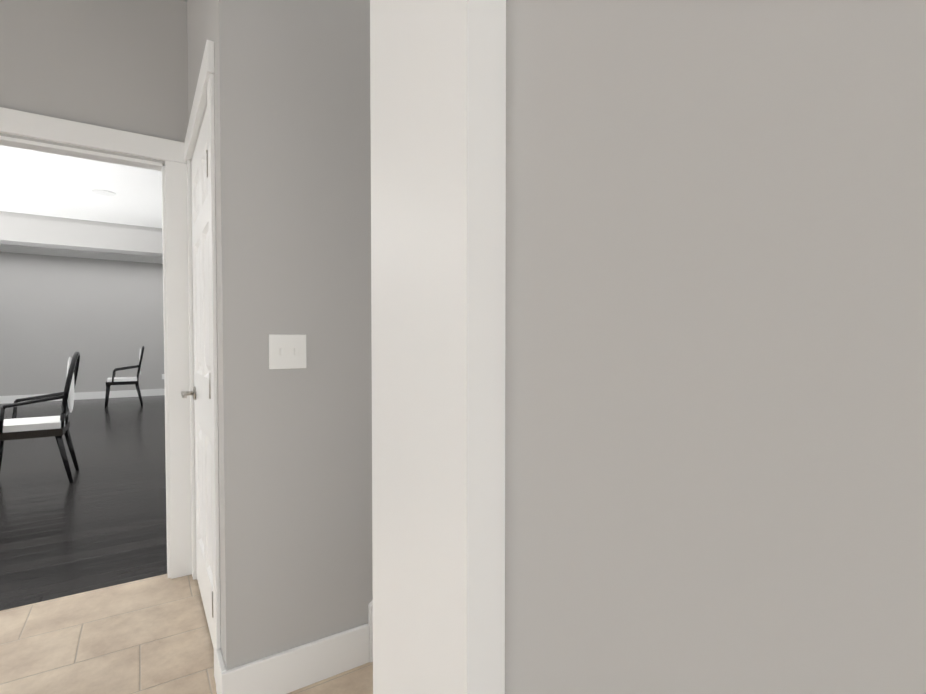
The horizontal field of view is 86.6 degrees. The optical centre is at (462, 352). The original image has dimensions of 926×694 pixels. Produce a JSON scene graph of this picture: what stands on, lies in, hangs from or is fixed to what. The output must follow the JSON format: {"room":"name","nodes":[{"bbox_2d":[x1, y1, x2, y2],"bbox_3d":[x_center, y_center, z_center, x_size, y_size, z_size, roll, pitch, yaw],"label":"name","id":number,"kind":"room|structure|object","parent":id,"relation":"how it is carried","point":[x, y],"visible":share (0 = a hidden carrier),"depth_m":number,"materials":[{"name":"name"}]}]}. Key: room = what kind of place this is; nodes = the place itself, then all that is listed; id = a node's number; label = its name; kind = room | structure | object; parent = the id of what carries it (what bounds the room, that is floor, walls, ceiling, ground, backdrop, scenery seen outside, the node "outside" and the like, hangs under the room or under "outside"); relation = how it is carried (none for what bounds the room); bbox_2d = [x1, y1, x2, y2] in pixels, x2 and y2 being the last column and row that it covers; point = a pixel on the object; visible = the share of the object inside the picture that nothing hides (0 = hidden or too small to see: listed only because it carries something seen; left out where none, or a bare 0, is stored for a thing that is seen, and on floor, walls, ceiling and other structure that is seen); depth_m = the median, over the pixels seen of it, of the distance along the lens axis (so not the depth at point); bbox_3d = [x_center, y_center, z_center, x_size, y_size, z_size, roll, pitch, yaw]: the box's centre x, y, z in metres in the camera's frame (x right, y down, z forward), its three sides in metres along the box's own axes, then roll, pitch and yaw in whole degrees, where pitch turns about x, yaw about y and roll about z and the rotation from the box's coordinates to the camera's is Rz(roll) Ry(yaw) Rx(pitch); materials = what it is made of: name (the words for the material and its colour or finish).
{"room":"hallway","nodes":[
{"label":"hallway","id":0,"kind":"room"},
{"bbox_2d":[0,145,162,263],"bbox_3d":[-6.625,-1.866,5.527,8.600,0.120,10.785,-1,2,-33],"label":"ceiling","id":1,"kind":"structure","parent":0,"point":[33,182],"depth_m":5.53,"materials":[{"name":"white paint"}]},
{"bbox_2d":[0,211,162,256],"bbox_3d":[-7.203,-1.625,5.712,7.830,0.370,0.350,-1,2,-33],"label":"beam","id":2,"kind":"structure","parent":1,"relation":"attached to","point":[22,229],"depth_m":6.77,"materials":[{"name":"white paint"}]},
{"bbox_2d":[92,189,115,195],"bbox_3d":[-4.041,-1.807,5.526,0.219,0.018,0.219,-1,2,-39],"label":"recessed light","id":3,"kind":"object","parent":1,"relation":"in","point":[103,192],"visible":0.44,"depth_m":5.47,"materials":[{"name":"white"}]},
{"bbox_2d":[0,252,164,395],"bbox_3d":[-8.956,-0.465,9.117,8.600,2.850,0.120,-1,2,-33],"label":"wall","id":4,"kind":"structure","parent":0,"point":[104,318],"depth_m":9.85,"materials":[{"name":"grey paint"}]},
{"bbox_2d":[0,389,164,403],"bbox_3d":[-9.320,0.895,8.829,7.640,0.145,0.015,-1,2,-33],"label":"baseboard","id":5,"kind":"structure","parent":4,"relation":"attached to","point":[95,395],"depth_m":10.05,"materials":[{"name":"white wood"}]},
{"bbox_2d":[0,395,166,610],"bbox_3d":[-3.942,1.052,7.339,15.000,0.100,10.810,-1,2,-33],"label":"floor","id":6,"kind":"structure","parent":0,"point":[99,522],"depth_m":3.56,"materials":[{"name":"black wood"}]},
{"bbox_2d":[0,351,79,482],"bbox_3d":[-3.588,0.535,4.120,0.603,1.090,0.510,-1,2,-33],"label":"dining chair","id":7,"kind":"object","parent":6,"relation":"on","point":[15,428],"visible":1,"depth_m":4.06,"materials":[{"name":"black wood"}]},
{"bbox_2d":[105,346,143,407],"bbox_3d":[-6.146,0.422,8.935,0.603,1.090,0.510,-1,2,-33],"label":"dining chair","id":8,"kind":"object","parent":6,"relation":"on","point":[113,380],"visible":1,"depth_m":8.80,"materials":[{"name":"black wood"}]},
{"bbox_2d":[0,0,188,162],"bbox_3d":[-3.897,-0.271,0.853,6.000,2.850,0.085,-1,2,-33],"label":"wall","id":9,"kind":"structure","parent":0,"point":[122,65],"depth_m":2.24,"materials":[{"name":"grey paint"}]},
{"bbox_2d":[0,40,220,682],"bbox_3d":[-1.929,0.063,1.561,2.180,2.150,1.123,-1,2,-33],"label":"door frame","id":10,"kind":"structure","parent":9,"relation":"attached to","point":[173,167],"depth_m":2.39,"materials":[{"name":"white wood"}]},
{"bbox_2d":[0,574,372,693],"bbox_3d":[-0.738,1.242,-0.722,9.520,0.100,6.190,-1,2,-33],"label":"floor","id":11,"kind":"structure","parent":0,"point":[151,635],"depth_m":1.89,"materials":[{"name":"tile"}]},
{"bbox_2d":[187,0,266,669],"bbox_3d":[-1.028,-1.374,2.032,0.120,5.000,1.215,-1,2,-33],"label":"wall","id":12,"kind":"structure","parent":0,"point":[231,29],"depth_m":1.56,"materials":[{"name":"grey paint"}]},
{"bbox_2d":[181,107,213,647],"bbox_3d":[-1.096,0.105,2.044,0.093,2.038,0.816,-1,2,-33],"label":"door","id":13,"kind":"structure","parent":12,"relation":"in","point":[201,392],"depth_m":2.05,"materials":[{"name":"white wood"}]},
{"bbox_2d":[260,0,372,656],"bbox_3d":[0.247,-0.432,2.235,2.210,3.108,0.120,-1,2,-33],"label":"wall","id":14,"kind":"structure","parent":0,"point":[316,134],"depth_m":1.68,"materials":[{"name":"grey paint"}]},
{"bbox_2d":[269,334,305,368],"bbox_3d":[-0.578,-0.004,1.624,0.120,0.114,0.014,-1,2,-33],"label":"switch plate","id":15,"kind":"object","parent":14,"relation":"attached to","point":[287,351],"visible":1,"depth_m":1.62,"materials":[{"name":"white plastic"}]},
{"bbox_2d":[216,623,369,693],"bbox_3d":[-0.585,1.064,1.721,0.489,0.140,0.147,-1,2,-33],"label":"baseboard","id":16,"kind":"structure","parent":14,"relation":"attached to","point":[295,668],"depth_m":1.65,"materials":[{"name":"white wood"}]},
{"bbox_2d":[368,600,372,662],"bbox_3d":[0.420,0.361,2.283,1.827,1.520,0.020,-1,2,-33],"label":"trim","id":17,"kind":"structure","parent":14,"relation":"attached to","point":[370,613],"depth_m":1.79,"materials":[{"name":"white wood"}]},
{"bbox_2d":[505,0,925,693],"bbox_3d":[1.086,-0.229,-0.948,0.120,2.850,3.870,-1,2,-33],"label":"wall","id":18,"kind":"structure","parent":0,"point":[715,394],"depth_m":0.34,"materials":[{"name":"grey paint"}]},
{"bbox_3d":[1.314,-1.363,1.561,3.280,5.000,0.120,-1,2,-33],"label":"wall","id":19,"kind":"structure","parent":0,"visible":0},
{"bbox_2d":[370,0,505,693],"bbox_3d":[-0.044,-0.265,0.620,0.050,2.850,0.252,-1,2,-33],"label":"trim","id":20,"kind":"structure","parent":19,"relation":"attached to","point":[438,170],"depth_m":0.56,"materials":[{"name":"white"}]}
]}

